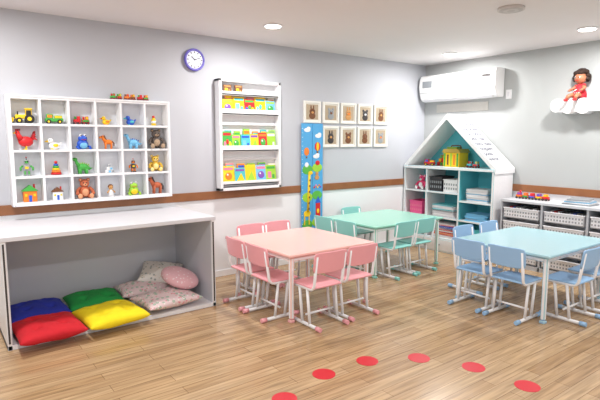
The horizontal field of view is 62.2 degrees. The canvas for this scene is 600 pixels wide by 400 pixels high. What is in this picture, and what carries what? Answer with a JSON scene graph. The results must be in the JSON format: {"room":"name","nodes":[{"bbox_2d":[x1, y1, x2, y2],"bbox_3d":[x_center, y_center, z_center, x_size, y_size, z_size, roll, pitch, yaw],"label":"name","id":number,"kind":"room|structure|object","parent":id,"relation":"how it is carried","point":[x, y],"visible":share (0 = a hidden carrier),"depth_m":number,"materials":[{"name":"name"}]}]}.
{"room":"children's room","nodes":[
{"label":"children's room","id":0,"kind":"room"},
{"bbox_2d":[0,8,425,270],"bbox_3d":[-1.442,-0.388,5.005,8.300,2.570,0.100,-5,9,-36],"label":"wall","id":1,"kind":"structure","parent":0,"point":[41,54],"depth_m":5.27,"materials":[{"name":"paint"}]},
{"bbox_2d":[3,94,171,206],"bbox_3d":[-1.864,-0.454,4.531,1.384,0.925,0.136,-5,9,-36],"label":"wall shelf","id":2,"kind":"object","parent":1,"relation":"attached to","point":[40,156],"visible":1,"depth_m":4.49,"materials":[{"name":"wood"}]},
{"bbox_2d":[11,108,34,122],"bbox_3d":[-2.320,-0.703,4.153,0.176,0.125,0.088,-4,8,-31],"label":"tractor","id":3,"kind":"object","parent":2,"relation":"on","point":[28,117],"visible":0.96,"depth_m":4.14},
{"bbox_2d":[13,129,36,149],"bbox_3d":[-2.312,-0.510,4.181,0.190,0.175,0.069,-6,9,-42],"label":"rooster","id":4,"kind":"object","parent":2,"relation":"on","point":[25,141],"visible":1,"depth_m":4.16},
{"bbox_2d":[20,157,33,175],"bbox_3d":[-2.311,-0.284,4.202,0.108,0.162,0.048,-4,8,-30],"label":"robot","id":5,"kind":"object","parent":2,"relation":"in","point":[25,167],"visible":0.99,"depth_m":4.19},
{"bbox_2d":[21,184,37,201],"bbox_3d":[-2.305,-0.061,4.241,0.126,0.150,0.069,-5,8,-35],"label":"house","id":6,"kind":"object","parent":2,"relation":"on","point":[29,192],"visible":1,"depth_m":4.22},
{"bbox_2d":[45,138,61,149],"bbox_3d":[-2.139,-0.488,4.313,0.134,0.099,0.061,-4,8,-32],"label":"duck","id":7,"kind":"object","parent":2,"relation":"on","point":[53,145],"visible":1,"depth_m":4.29},
{"bbox_2d":[45,114,62,123],"bbox_3d":[-2.127,-0.700,4.298,0.142,0.085,0.072,-4,8,-29],"label":"toy truck","id":8,"kind":"object","parent":2,"relation":"in","point":[49,118],"visible":0.99,"depth_m":4.27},
{"bbox_2d":[51,161,61,174],"bbox_3d":[-2.133,-0.283,4.344,0.086,0.119,0.086,-6,9,-42],"label":"rings","id":9,"kind":"object","parent":2,"relation":"in","point":[56,170],"visible":1,"depth_m":4.33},
{"bbox_2d":[51,186,63,199],"bbox_3d":[-2.132,-0.060,4.371,0.099,0.117,0.054,-5,9,-38],"label":"house","id":10,"kind":"object","parent":2,"relation":"on","point":[57,193],"visible":1,"depth_m":4.35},
{"bbox_2d":[73,116,89,123],"bbox_3d":[-1.950,-0.710,4.430,0.128,0.071,0.060,-5,8,-34],"label":"train","id":11,"kind":"object","parent":2,"relation":"in","point":[85,120],"visible":0.97,"depth_m":4.42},
{"bbox_2d":[72,158,91,173],"bbox_3d":[-1.959,-0.309,4.472,0.173,0.147,0.060,-5,9,-38],"label":"dinosaur","id":12,"kind":"object","parent":2,"relation":"in","point":[81,167],"visible":0.97,"depth_m":4.45},
{"bbox_2d":[76,134,91,148],"bbox_3d":[-1.941,-0.522,4.446,0.134,0.135,0.091,-7,10,-44],"label":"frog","id":13,"kind":"object","parent":2,"relation":"in","point":[82,143],"visible":1,"depth_m":4.42},
{"bbox_2d":[76,178,94,198],"bbox_3d":[-1.942,-0.106,4.487,0.163,0.181,0.113,-5,8,-33],"label":"teddy bear","id":14,"kind":"object","parent":2,"relation":"in","point":[84,190],"visible":1,"depth_m":4.47},
{"bbox_2d":[100,116,110,124],"bbox_3d":[-1.782,-0.727,4.553,0.104,0.077,0.048,-5,9,-37],"label":"duck","id":15,"kind":"object","parent":2,"relation":"on","point":[105,122],"visible":1,"depth_m":4.54},
{"bbox_2d":[99,135,114,148],"bbox_3d":[-1.780,-0.535,4.580,0.136,0.130,0.041,-5,8,-35],"label":"giraffe","id":16,"kind":"object","parent":2,"relation":"on","point":[104,139],"visible":0.98,"depth_m":4.57},
{"bbox_2d":[105,164,113,172],"bbox_3d":[-1.770,-0.293,4.616,0.082,0.079,0.026,-5,8,-34],"label":"blocks","id":17,"kind":"object","parent":2,"relation":"on","point":[109,169],"visible":1,"depth_m":4.61},
{"bbox_2d":[107,184,114,196],"bbox_3d":[-1.767,-0.091,4.643,0.079,0.114,0.058,-6,9,-40],"label":"doll","id":18,"kind":"object","parent":2,"relation":"on","point":[110,186],"visible":1,"depth_m":4.63},
{"bbox_2d":[110,93,121,98],"bbox_3d":[-1.701,-0.955,4.591,0.100,0.055,0.047,-5,9,-36],"label":"train","id":19,"kind":"object","parent":2,"relation":"on","point":[112,96],"visible":0.86,"depth_m":4.58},
{"bbox_2d":[123,116,135,124],"bbox_3d":[-1.603,-0.749,4.685,0.119,0.088,0.054,-5,8,-35],"label":"bird","id":20,"kind":"object","parent":2,"relation":"on","point":[129,121],"visible":0.95,"depth_m":4.67},
{"bbox_2d":[124,94,135,99],"bbox_3d":[-1.600,-0.964,4.665,0.100,0.055,0.047,-5,9,-36],"label":"train","id":21,"kind":"object","parent":2,"relation":"on","point":[126,96],"visible":0.94,"depth_m":4.65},
{"bbox_2d":[124,134,141,148],"bbox_3d":[-1.588,-0.557,4.722,0.164,0.140,0.057,-4,8,-29],"label":"dinosaur","id":22,"kind":"object","parent":2,"relation":"in","point":[132,142],"visible":1,"depth_m":4.70},
{"bbox_2d":[129,161,137,171],"bbox_3d":[-1.590,-0.333,4.741,0.086,0.130,0.039,-4,8,-29],"label":"robot","id":23,"kind":"object","parent":2,"relation":"in","point":[131,165],"visible":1,"depth_m":4.73},
{"bbox_2d":[128,181,140,195],"bbox_3d":[-1.591,-0.113,4.760,0.127,0.128,0.086,-5,9,-38],"label":"frog","id":24,"kind":"object","parent":2,"relation":"on","point":[133,189],"visible":1,"depth_m":4.74},
{"bbox_2d":[137,95,148,100],"bbox_3d":[-1.500,-0.973,4.740,0.100,0.055,0.047,-5,9,-36],"label":"train","id":25,"kind":"object","parent":2,"relation":"on","point":[145,97],"visible":0.91,"depth_m":4.73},
{"bbox_2d":[151,116,155,125],"bbox_3d":[-1.421,-0.768,4.822,0.046,0.094,0.046,-4,8,-30],"label":"bottle","id":26,"kind":"object","parent":2,"relation":"on","point":[153,121],"visible":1,"depth_m":4.81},
{"bbox_2d":[149,155,162,170],"bbox_3d":[-1.413,-0.361,4.857,0.143,0.158,0.099,-4,8,-32],"label":"teddy bear","id":27,"kind":"object","parent":2,"relation":"in","point":[154,165],"visible":1,"depth_m":4.84},
{"bbox_2d":[148,176,163,193],"bbox_3d":[-1.425,-0.149,4.891,0.179,0.171,0.053,-6,9,-43],"label":"horse","id":28,"kind":"object","parent":2,"relation":"in","point":[153,183],"visible":0.94,"depth_m":4.88},
{"bbox_2d":[148,129,165,148],"bbox_3d":[-1.398,-0.596,4.836,0.170,0.189,0.118,-4,8,-33],"label":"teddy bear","id":29,"kind":"object","parent":2,"relation":"on","point":[155,142],"visible":1,"depth_m":4.82},
{"bbox_2d":[184,48,204,70],"bbox_3d":[-1.079,-1.427,5.064,0.225,0.225,0.043,-5,9,-36],"label":"wall clock","id":30,"kind":"object","parent":1,"relation":"attached to","point":[194,60],"visible":1,"depth_m":5.05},
{"bbox_2d":[0,178,403,215],"bbox_3d":[-1.451,-0.004,4.970,8.188,0.087,0.018,-5,9,-36],"label":"trim","id":31,"kind":"structure","parent":1,"relation":"attached to","point":[5,210],"depth_m":5.16,"materials":[{"name":"wood"}]},
{"bbox_2d":[214,78,280,190],"bbox_3d":[-0.562,-0.713,5.497,0.780,1.183,0.110,-5,9,-36],"label":"rack","id":32,"kind":"object","parent":1,"relation":"attached to","point":[233,120],"visible":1,"depth_m":5.48,"materials":[{"name":"wood"}]},
{"bbox_2d":[223,84,242,91],"bbox_3d":[-0.717,-1.182,5.301,0.232,0.091,0.026,-5,9,-36],"label":"picture books","id":33,"kind":"object","parent":32,"relation":"in","point":[238,88],"visible":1,"depth_m":5.30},
{"bbox_2d":[222,95,274,110],"bbox_3d":[-0.559,-1.050,5.456,0.686,0.201,0.057,-5,9,-36],"label":"picture books","id":34,"kind":"object","parent":32,"relation":"in","point":[258,103],"visible":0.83,"depth_m":5.43,"materials":[{"name":"paper"}]},
{"bbox_2d":[222,129,275,145],"bbox_3d":[-0.556,-0.674,5.504,0.695,0.223,0.058,-5,9,-36],"label":"picture books","id":35,"kind":"object","parent":32,"relation":"in","point":[262,137],"visible":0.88,"depth_m":5.48,"materials":[{"name":"paper"}]},
{"bbox_2d":[223,162,275,181],"bbox_3d":[-0.559,-0.309,5.546,0.694,0.218,0.058,-5,9,-36],"label":"picture books","id":36,"kind":"object","parent":32,"relation":"in","point":[243,172],"visible":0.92,"depth_m":5.52,"materials":[{"name":"paper"}]},
{"bbox_2d":[215,239,397,276],"bbox_3d":[-1.453,0.863,5.077,8.188,0.070,0.012,-5,9,-36],"label":"baseboard","id":37,"kind":"structure","parent":1,"relation":"attached to","point":[230,271],"depth_m":5.59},
{"bbox_2d":[301,123,322,227],"bbox_3d":[0.154,-0.265,6.117,0.330,1.340,0.032,-5,9,-36],"label":"chart poster","id":38,"kind":"object","parent":1,"relation":"attached to","point":[311,133],"visible":0.91,"depth_m":6.10,"materials":[{"name":"paper"}]},
{"bbox_2d":[303,101,320,122],"bbox_3d":[0.149,-1.070,6.043,0.262,0.262,0.022,-5,9,-36],"label":"picture","id":39,"kind":"object","parent":1,"relation":"attached to","point":[311,109],"visible":1,"depth_m":6.04},
{"bbox_2d":[322,102,338,123],"bbox_3d":[0.386,-1.091,6.220,0.262,0.262,0.022,-5,9,-36],"label":"picture","id":40,"kind":"object","parent":1,"relation":"attached to","point":[330,110],"visible":1,"depth_m":6.21},
{"bbox_2d":[323,126,338,146],"bbox_3d":[0.386,-0.795,6.256,0.262,0.262,0.022,-5,9,-36],"label":"picture","id":41,"kind":"object","parent":1,"relation":"attached to","point":[330,133],"visible":1,"depth_m":6.25},
{"bbox_2d":[340,126,355,146],"bbox_3d":[0.624,-0.817,6.432,0.262,0.262,0.022,-5,9,-36],"label":"picture","id":42,"kind":"object","parent":1,"relation":"attached to","point":[347,134],"visible":1,"depth_m":6.42},
{"bbox_2d":[340,103,356,123],"bbox_3d":[0.624,-1.113,6.396,0.262,0.262,0.022,-5,9,-36],"label":"picture","id":43,"kind":"object","parent":1,"relation":"attached to","point":[347,110],"visible":1,"depth_m":6.39},
{"bbox_2d":[357,127,371,146],"bbox_3d":[0.861,-0.838,6.608,0.262,0.262,0.022,-5,9,-36],"label":"picture","id":44,"kind":"object","parent":1,"relation":"attached to","point":[364,134],"visible":1,"depth_m":6.60},
{"bbox_2d":[357,104,372,123],"bbox_3d":[0.861,-1.134,6.572,0.262,0.262,0.022,-5,9,-36],"label":"picture","id":45,"kind":"object","parent":1,"relation":"attached to","point":[364,111],"visible":1,"depth_m":6.57},
{"bbox_2d":[373,127,387,146],"bbox_3d":[1.098,-0.859,6.785,0.262,0.262,0.022,-5,9,-36],"label":"picture","id":46,"kind":"object","parent":1,"relation":"attached to","point":[380,134],"visible":1,"depth_m":6.78},
{"bbox_2d":[373,105,387,124],"bbox_3d":[1.098,-1.155,6.749,0.262,0.262,0.022,-5,9,-36],"label":"picture","id":47,"kind":"object","parent":1,"relation":"attached to","point":[380,117],"visible":1,"depth_m":6.74},
{"bbox_2d":[0,246,599,399],"bbox_3d":[0.715,1.283,2.304,8.300,0.100,7.300,-5,9,-36],"label":"floor","id":48,"kind":"structure","parent":0,"point":[221,351],"depth_m":3.57,"materials":[{"name":"brown wood"}]},
{"bbox_2d":[0,206,215,350],"bbox_3d":[-1.674,0.573,4.324,1.670,0.825,0.850,-5,9,-36],"label":"storage bench","id":49,"kind":"object","parent":48,"relation":"on","point":[56,256],"visible":0.83,"depth_m":4.48,"materials":[{"name":"wood"}]},
{"bbox_2d":[10,297,71,322],"bbox_3d":[-2.169,0.913,4.099,0.450,0.153,0.430,-5,9,-38],"label":"floor cushion","id":50,"kind":"object","parent":49,"relation":"on","point":[22,310],"visible":0.7,"depth_m":4.02,"materials":[{"name":"fabric"}]},
{"bbox_2d":[12,311,88,345],"bbox_3d":[-1.894,0.958,3.733,0.460,0.140,0.480,-6,9,-39],"label":"floor cushion","id":51,"kind":"object","parent":49,"relation":"on","point":[34,330],"visible":0.99,"depth_m":3.62,"materials":[{"name":"fabric"}]},
{"bbox_2d":[63,288,124,311],"bbox_3d":[-1.817,0.879,4.385,0.460,0.146,0.430,-5,8,-33],"label":"floor cushion","id":52,"kind":"object","parent":49,"relation":"on","point":[80,299],"visible":0.81,"depth_m":4.29,"materials":[{"name":"fabric"}]},
{"bbox_2d":[72,299,151,329],"bbox_3d":[-1.533,0.922,4.025,0.480,0.154,0.480,-6,9,-42],"label":"floor cushion","id":53,"kind":"object","parent":49,"relation":"on","point":[114,313],"visible":0.99,"depth_m":3.92,"materials":[{"name":"fabric"}]},
{"bbox_2d":[113,280,172,297],"bbox_3d":[-1.476,0.831,4.711,0.500,0.152,0.380,-5,8,-33],"label":"floral pillow","id":54,"kind":"object","parent":49,"relation":"on","point":[130,289],"visible":0.57,"depth_m":4.60,"materials":[{"name":"fabric"}]},
{"bbox_2d":[137,261,182,283],"bbox_3d":[-1.350,0.702,4.829,0.411,0.174,0.319,-1,7,-8],"label":"floral pillow","id":55,"kind":"object","parent":54,"relation":"on","point":[151,270],"visible":0.52,"depth_m":4.75,"materials":[{"name":"fabric"}]},
{"bbox_2d":[130,287,202,310],"bbox_3d":[-1.185,0.868,4.407,0.520,0.153,0.420,-7,9,-43],"label":"floral pillow","id":56,"kind":"object","parent":49,"relation":"on","point":[168,297],"visible":0.94,"depth_m":4.30,"materials":[{"name":"fabric"}]},
{"bbox_2d":[161,266,198,288],"bbox_3d":[-1.105,0.712,4.575,0.322,0.190,0.351,6,9,42],"label":"round pillow","id":57,"kind":"object","parent":56,"relation":"on","point":[176,276],"visible":1,"depth_m":4.47,"materials":[{"name":"fabric"}]},
{"bbox_2d":[223,236,274,310],"bbox_3d":[-0.469,0.641,4.567,0.380,0.628,0.345,-5,9,-36],"label":"chair","id":58,"kind":"object","parent":48,"relation":"on","point":[236,248],"visible":0.88,"depth_m":4.50,"materials":[{"name":"plastic"}]},
{"bbox_2d":[236,223,281,291],"bbox_3d":[-0.427,0.576,5.100,0.345,0.628,0.380,-5,9,-36],"label":"chair","id":59,"kind":"object","parent":48,"relation":"on","point":[246,229],"visible":0.34,"depth_m":5.14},
{"bbox_2d":[242,242,299,322],"bbox_3d":[-0.253,0.675,4.281,0.380,0.628,0.345,-5,9,-36],"label":"chair","id":60,"kind":"object","parent":48,"relation":"on","point":[257,255],"visible":1,"depth_m":4.21,"materials":[{"name":"plastic"}]},
{"bbox_2d":[264,220,301,286],"bbox_3d":[-0.163,0.552,5.296,0.345,0.628,0.380,-5,9,-36],"label":"chair","id":61,"kind":"object","parent":48,"relation":"on","point":[278,225],"visible":0.4,"depth_m":5.36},
{"bbox_2d":[272,392,296,399],"bbox_3d":[-0.091,1.160,2.902,0.150,0.001,0.150,-5,9,-36],"label":"dot","id":62,"kind":"object","parent":48,"relation":"on","point":[282,395],"visible":1,"depth_m":2.92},
{"bbox_2d":[231,227,373,322],"bbox_3d":[0.006,0.653,4.687,0.950,0.580,0.980,-5,9,-36],"label":"table","id":63,"kind":"object","parent":48,"relation":"on","point":[291,245],"visible":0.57,"depth_m":4.49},
{"bbox_2d":[294,249,349,332],"bbox_3d":[0.162,0.699,4.087,0.345,0.628,0.380,-5,9,-36],"label":"chair","id":64,"kind":"object","parent":48,"relation":"on","point":[326,262],"visible":0.97,"depth_m":4.01,"materials":[{"name":"plastic"}]},
{"bbox_2d":[312,369,334,379],"bbox_3d":[0.154,1.123,3.208,0.150,0.001,0.150,-5,9,-36],"label":"dot","id":65,"kind":"object","parent":48,"relation":"on","point":[324,374],"visible":1,"depth_m":3.20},
{"bbox_2d":[312,215,352,267],"bbox_3d":[0.387,0.487,5.835,0.380,0.628,0.345,-5,9,-36],"label":"chair","id":66,"kind":"object","parent":48,"relation":"on","point":[323,223],"visible":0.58,"depth_m":5.69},
{"bbox_2d":[335,219,363,269],"bbox_3d":[0.609,0.523,5.541,0.380,0.628,0.345,-5,9,-36],"label":"chair","id":67,"kind":"object","parent":48,"relation":"on","point":[347,228],"visible":0.48,"depth_m":5.40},
{"bbox_2d":[323,243,379,321],"bbox_3d":[0.446,0.670,4.323,0.345,0.628,0.380,-5,9,-36],"label":"chair","id":68,"kind":"object","parent":48,"relation":"on","point":[363,254],"visible":0.98,"depth_m":4.24,"materials":[{"name":"plastic"}]},
{"bbox_2d":[341,206,377,255],"bbox_3d":[0.756,0.415,6.431,0.345,0.628,0.380,-5,9,-36],"label":"chair","id":69,"kind":"object","parent":48,"relation":"on","point":[354,209],"visible":0.41,"depth_m":6.47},
{"bbox_2d":[356,356,377,365],"bbox_3d":[0.460,1.100,3.398,0.150,0.001,0.150,-5,9,-36],"label":"dot","id":70,"kind":"object","parent":48,"relation":"on","point":[363,360],"visible":1,"depth_m":3.40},
{"bbox_2d":[324,209,442,278],"bbox_3d":[0.997,0.491,6.031,1.150,0.580,0.900,-5,9,-36],"label":"table","id":71,"kind":"object","parent":48,"relation":"on","point":[375,221],"visible":0.65,"depth_m":5.94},
{"bbox_2d":[377,220,417,280],"bbox_3d":[1.064,0.525,5.526,0.345,0.628,0.380,-5,9,-36],"label":"chair","id":72,"kind":"object","parent":48,"relation":"on","point":[402,229],"visible":0.96,"depth_m":5.44,"materials":[{"name":"plastic"}]},
{"bbox_2d":[394,217,436,274],"bbox_3d":[1.340,0.497,5.755,0.345,0.628,0.380,-5,9,-36],"label":"chair","id":73,"kind":"object","parent":48,"relation":"on","point":[425,225],"visible":0.88,"depth_m":5.68,"materials":[{"name":"plastic"}]},
{"bbox_2d":[408,353,429,362],"bbox_3d":[0.824,1.094,3.445,0.150,0.001,0.150,-5,9,-36],"label":"dot","id":74,"kind":"object","parent":48,"relation":"on","point":[416,357],"visible":1,"depth_m":3.45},
{"bbox_2d":[402,114,514,261],"bbox_3d":[2.082,-0.220,6.686,0.442,1.835,1.438,-5,9,-36],"label":"bookshelf","id":75,"kind":"object","parent":48,"relation":"on","point":[495,172],"visible":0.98,"depth_m":6.60,"materials":[{"name":"wood"}]},
{"bbox_2d":[410,198,424,213],"bbox_3d":[1.745,0.086,7.111,0.276,0.180,0.236,-5,9,-36],"label":"bin","id":76,"kind":"object","parent":75,"relation":"in","point":[416,205],"visible":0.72,"depth_m":7.02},
{"bbox_2d":[415,174,425,188],"bbox_3d":[1.714,-0.256,7.010,0.127,0.204,0.184,-5,9,-36],"label":"plush toy","id":77,"kind":"object","parent":75,"relation":"in","point":[422,184],"visible":0.99,"depth_m":6.99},
{"bbox_2d":[424,159,435,165],"bbox_3d":[1.806,-0.523,6.921,0.150,0.089,0.076,4,8,32],"label":"toy truck","id":78,"kind":"object","parent":75,"relation":"in","point":[427,161],"visible":1,"depth_m":6.90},
{"bbox_2d":[437,155,442,165],"bbox_3d":[1.986,-0.555,6.927,0.048,0.147,0.152,-5,9,-36],"label":"blocks","id":79,"kind":"object","parent":75,"relation":"in","point":[440,162],"visible":0.56,"depth_m":6.92},
{"bbox_2d":[429,175,454,191],"bbox_3d":[1.942,-0.230,6.807,0.276,0.200,0.216,-5,9,-36],"label":"basket","id":80,"kind":"object","parent":75,"relation":"in","point":[436,182],"visible":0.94,"depth_m":6.73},
{"bbox_2d":[432,202,456,218],"bbox_3d":[2.011,0.138,6.743,0.269,0.164,0.366,-5,9,-36],"label":"stacked books","id":81,"kind":"object","parent":75,"relation":"in","point":[449,210],"visible":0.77,"depth_m":6.66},
{"bbox_2d":[433,221,455,238],"bbox_3d":[2.018,0.406,6.764,0.270,0.191,0.372,-5,9,-36],"label":"stacked books","id":82,"kind":"object","parent":75,"relation":"in","point":[445,227],"visible":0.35,"depth_m":6.67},
{"bbox_2d":[443,178,457,192],"bbox_3d":[2.083,-0.193,6.622,0.276,0.170,0.236,-5,9,-36],"label":"basket","id":83,"kind":"object","parent":75,"relation":"in","point":[449,185],"visible":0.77,"depth_m":6.55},
{"bbox_2d":[442,145,469,166],"bbox_3d":[2.082,-0.590,6.643,0.225,0.288,0.288,-5,9,-36],"label":"box","id":84,"kind":"object","parent":75,"relation":"in","point":[453,156],"visible":0.99,"depth_m":6.57,"materials":[{"name":"plastic"}]},
{"bbox_2d":[466,161,479,167],"bbox_3d":[2.220,-0.455,6.373,0.072,0.085,0.154,-5,9,-36],"label":"train","id":85,"kind":"object","parent":75,"relation":"in","point":[476,164],"visible":0.98,"depth_m":6.34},
{"bbox_2d":[474,226,478,233],"bbox_3d":[2.320,0.458,6.382,0.276,0.180,0.316,-5,9,-36],"label":"basket","id":86,"kind":"object","parent":75,"relation":"in","point":[476,228],"visible":0.16,"depth_m":6.42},
{"bbox_2d":[464,212,489,222],"bbox_3d":[2.307,0.222,6.343,0.264,0.093,0.331,-5,9,-36],"label":"stacked books","id":87,"kind":"object","parent":75,"relation":"in","point":[479,217],"visible":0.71,"depth_m":6.28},
{"bbox_2d":[466,188,490,202],"bbox_3d":[2.311,-0.059,6.313,0.265,0.159,0.328,-5,9,-36],"label":"stacked papers","id":88,"kind":"object","parent":75,"relation":"in","point":[481,195],"visible":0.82,"depth_m":6.23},
{"bbox_2d":[448,224,498,294],"bbox_3d":[1.761,0.587,5.014,0.345,0.628,0.380,-5,9,-36],"label":"chair","id":89,"kind":"object","parent":48,"relation":"on","point":[468,229],"visible":0.53,"depth_m":5.04,"materials":[{"name":"plastic"}]},
{"bbox_2d":[462,362,484,371],"bbox_3d":[1.154,1.111,3.306,0.150,0.001,0.150,-5,9,-36],"label":"dot","id":90,"kind":"object","parent":48,"relation":"on","point":[469,366],"visible":1,"depth_m":3.30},
{"bbox_2d":[447,237,502,312],"bbox_3d":[1.603,0.646,4.519,0.380,0.628,0.345,-5,9,-36],"label":"chair","id":91,"kind":"object","parent":48,"relation":"on","point":[471,249],"visible":0.95,"depth_m":4.44,"materials":[{"name":"plastic"}]},
{"bbox_2d":[474,220,511,286],"bbox_3d":[2.121,0.554,5.282,0.345,0.628,0.380,-5,9,-36],"label":"chair","id":92,"kind":"object","parent":48,"relation":"on","point":[492,225],"visible":0.43,"depth_m":5.35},
{"bbox_2d":[482,244,541,325],"bbox_3d":[1.819,0.681,4.233,0.380,0.628,0.345,-5,9,-36],"label":"chair","id":93,"kind":"object","parent":48,"relation":"on","point":[505,256],"visible":0.99,"depth_m":4.16,"materials":[{"name":"plastic"}]},
{"bbox_2d":[455,226,599,323],"bbox_3d":[2.168,0.652,4.693,1.130,0.580,0.920,-5,9,-36],"label":"table","id":94,"kind":"object","parent":48,"relation":"on","point":[545,246],"visible":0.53,"depth_m":4.49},
{"bbox_2d":[514,380,540,391],"bbox_3d":[1.395,1.142,3.051,0.150,0.001,0.150,-5,9,-36],"label":"dot","id":95,"kind":"object","parent":48,"relation":"on","point":[524,385],"visible":1,"depth_m":3.04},
{"bbox_2d":[500,197,599,284],"bbox_3d":[3.162,0.461,5.357,0.390,0.800,1.980,-5,9,-36],"label":"storage unit","id":96,"kind":"object","parent":48,"relation":"on","point":[547,205],"visible":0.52,"depth_m":5.64,"materials":[{"name":"wood"}]},
{"bbox_2d":[502,218,539,228],"bbox_3d":[2.706,0.308,5.919,0.346,0.120,0.441,-5,9,-36],"label":"storage basket","id":97,"kind":"object","parent":96,"relation":"in","point":[513,222],"visible":0.4,"depth_m":5.93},
{"bbox_2d":[503,205,540,220],"bbox_3d":[2.706,0.149,5.900,0.346,0.120,0.441,-5,9,-36],"label":"storage basket","id":98,"kind":"object","parent":96,"relation":"in","point":[526,214],"visible":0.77,"depth_m":5.79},
{"bbox_2d":[526,259,537,265],"bbox_3d":[2.706,0.665,5.962,0.346,0.120,0.441,-5,9,-36],"label":"storage basket","id":99,"kind":"object","parent":96,"relation":"in","point":[528,261],"visible":0.1,"depth_m":5.74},
{"bbox_2d":[515,190,549,200],"bbox_3d":[2.749,-0.055,5.876,0.068,0.100,0.390,-5,9,-36],"label":"train","id":100,"kind":"object","parent":96,"relation":"on","point":[519,195],"visible":1,"depth_m":5.85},
{"bbox_2d":[510,205,599,217],"bbox_3d":[3.147,0.203,5.313,0.200,0.102,1.830,-5,9,-36],"label":"contents","id":101,"kind":"object","parent":96,"relation":"in","point":[514,206],"visible":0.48,"depth_m":5.59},
{"bbox_2d":[541,257,580,272],"bbox_3d":[3.000,0.712,5.573,0.346,0.120,0.441,-5,9,-36],"label":"storage basket","id":102,"kind":"object","parent":96,"relation":"in","point":[563,264],"visible":0.31,"depth_m":5.50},
{"bbox_2d":[543,223,585,235],"bbox_3d":[3.000,0.355,5.530,0.346,0.120,0.441,-5,9,-36],"label":"storage basket","id":103,"kind":"object","parent":96,"relation":"in","point":[576,230],"visible":0.36,"depth_m":5.54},
{"bbox_2d":[544,209,586,226],"bbox_3d":[3.000,0.196,5.511,0.346,0.120,0.441,-5,9,-36],"label":"storage basket","id":104,"kind":"object","parent":96,"relation":"in","point":[550,217],"visible":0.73,"depth_m":5.40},
{"bbox_2d":[567,252,582,259],"bbox_3d":[3.000,0.548,5.553,0.346,0.120,0.441,-5,9,-36],"label":"storage basket","id":105,"kind":"object","parent":96,"relation":"in","point":[576,256],"visible":0.07,"depth_m":5.32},
{"bbox_2d":[561,197,598,206],"bbox_3d":[3.063,0.018,5.429,0.258,0.062,0.300,-5,9,-36],"label":"stacked books","id":106,"kind":"object","parent":96,"relation":"on","point":[589,202],"visible":1,"depth_m":5.36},
{"bbox_2d":[589,229,599,237],"bbox_3d":[3.293,0.402,5.140,0.346,0.120,0.441,-5,9,-36],"label":"storage basket","id":107,"kind":"object","parent":96,"relation":"in","point":[596,233],"visible":0.59,"depth_m":5.18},
{"bbox_2d":[590,215,599,228],"bbox_3d":[3.293,0.243,5.121,0.346,0.120,0.441,-5,9,-36],"label":"storage basket","id":108,"kind":"object","parent":96,"relation":"in","point":[595,221],"visible":0.98,"depth_m":5.16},
{"bbox_2d":[539,247,599,326],"bbox_3d":[2.308,0.684,4.206,0.345,0.628,0.380,-5,9,-36],"label":"chair","id":109,"kind":"object","parent":48,"relation":"on","point":[590,258],"visible":0.98,"depth_m":4.15,"materials":[{"name":"plastic"}]},
{"bbox_2d":[564,265,599,312],"bbox_3d":[2.660,0.653,4.467,0.345,0.628,0.380,-5,9,-36],"label":"chair","id":110,"kind":"object","parent":48,"relation":"on","point":[576,269],"visible":0.67,"depth_m":4.44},
{"bbox_2d":[0,0,599,65],"bbox_3d":[0.715,-1.368,1.984,8.300,0.100,7.300,-5,9,-36],"label":"ceiling","id":111,"kind":"structure","parent":0,"point":[418,32],"depth_m":4.52,"materials":[{"name":"paint"}]},
{"bbox_2d":[263,23,282,28],"bbox_3d":[-0.254,-1.633,4.668,0.180,0.016,0.180,-5,9,-36],"label":"recessed light","id":112,"kind":"object","parent":111,"relation":"in","point":[267,25],"visible":1,"depth_m":4.63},
{"bbox_2d":[442,52,456,55],"bbox_3d":[1.868,-1.817,6.194,0.180,0.016,0.180,-5,9,-36],"label":"recessed light","id":113,"kind":"object","parent":111,"relation":"in","point":[447,53],"visible":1,"depth_m":6.17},
{"bbox_2d":[497,4,524,13],"bbox_3d":[1.721,-1.553,4.053,0.210,0.027,0.210,-5,9,-36],"label":"ceiling speaker","id":114,"kind":"object","parent":111,"relation":"attached to","point":[514,8],"depth_m":4.01},
{"bbox_2d":[577,26,597,31],"bbox_3d":[2.772,-1.649,4.796,0.180,0.016,0.180,-5,9,-36],"label":"recessed light","id":115,"kind":"object","parent":111,"relation":"in","point":[588,28],"visible":1,"depth_m":4.76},
{"bbox_2d":[424,40,599,203],"bbox_3d":[4.028,-0.332,4.542,0.100,2.570,7.200,-5,9,-36],"label":"wall","id":116,"kind":"structure","parent":0,"point":[545,147],"depth_m":5.94,"materials":[{"name":"paint"}]},
{"bbox_2d":[419,67,504,102],"bbox_3d":[2.139,-1.527,6.679,0.212,0.370,1.190,-5,9,-36],"label":"air conditioner","id":117,"kind":"object","parent":116,"relation":"attached to","point":[487,82],"visible":1,"depth_m":6.52,"materials":[{"name":"plastic"}]},
{"bbox_2d":[436,101,488,112],"bbox_3d":[2.204,-1.266,6.791,0.012,0.115,0.820,-5,9,-36],"label":"cover plate","id":118,"kind":"object","parent":116,"relation":"attached to","point":[472,106],"visible":1,"depth_m":6.76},
{"bbox_2d":[506,89,511,98],"bbox_3d":[2.615,-1.326,6.226,0.017,0.115,0.075,-5,9,-36],"label":"light switch","id":119,"kind":"object","parent":116,"relation":"attached to","point":[508,92],"visible":1,"depth_m":6.22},
{"bbox_2d":[512,184,599,197],"bbox_3d":[3.980,0.046,4.552,0.018,0.087,7.200,-5,9,-36],"label":"trim","id":120,"kind":"structure","parent":116,"relation":"attached to","point":[516,187],"depth_m":5.82,"materials":[{"name":"wood"}]},
{"bbox_2d":[550,81,599,113],"bbox_3d":[3.169,-1.135,5.380,0.163,0.395,0.835,-5,9,-36],"label":"shelf","id":121,"kind":"object","parent":116,"relation":"attached to","point":[589,105],"visible":0.94,"depth_m":5.41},
{"bbox_2d":[563,68,591,101],"bbox_3d":[3.046,-1.264,5.454,0.275,0.362,0.197,-3,7,-22],"label":"baby doll","id":122,"kind":"object","parent":121,"relation":"on","point":[581,75],"visible":1,"depth_m":5.42}
]}

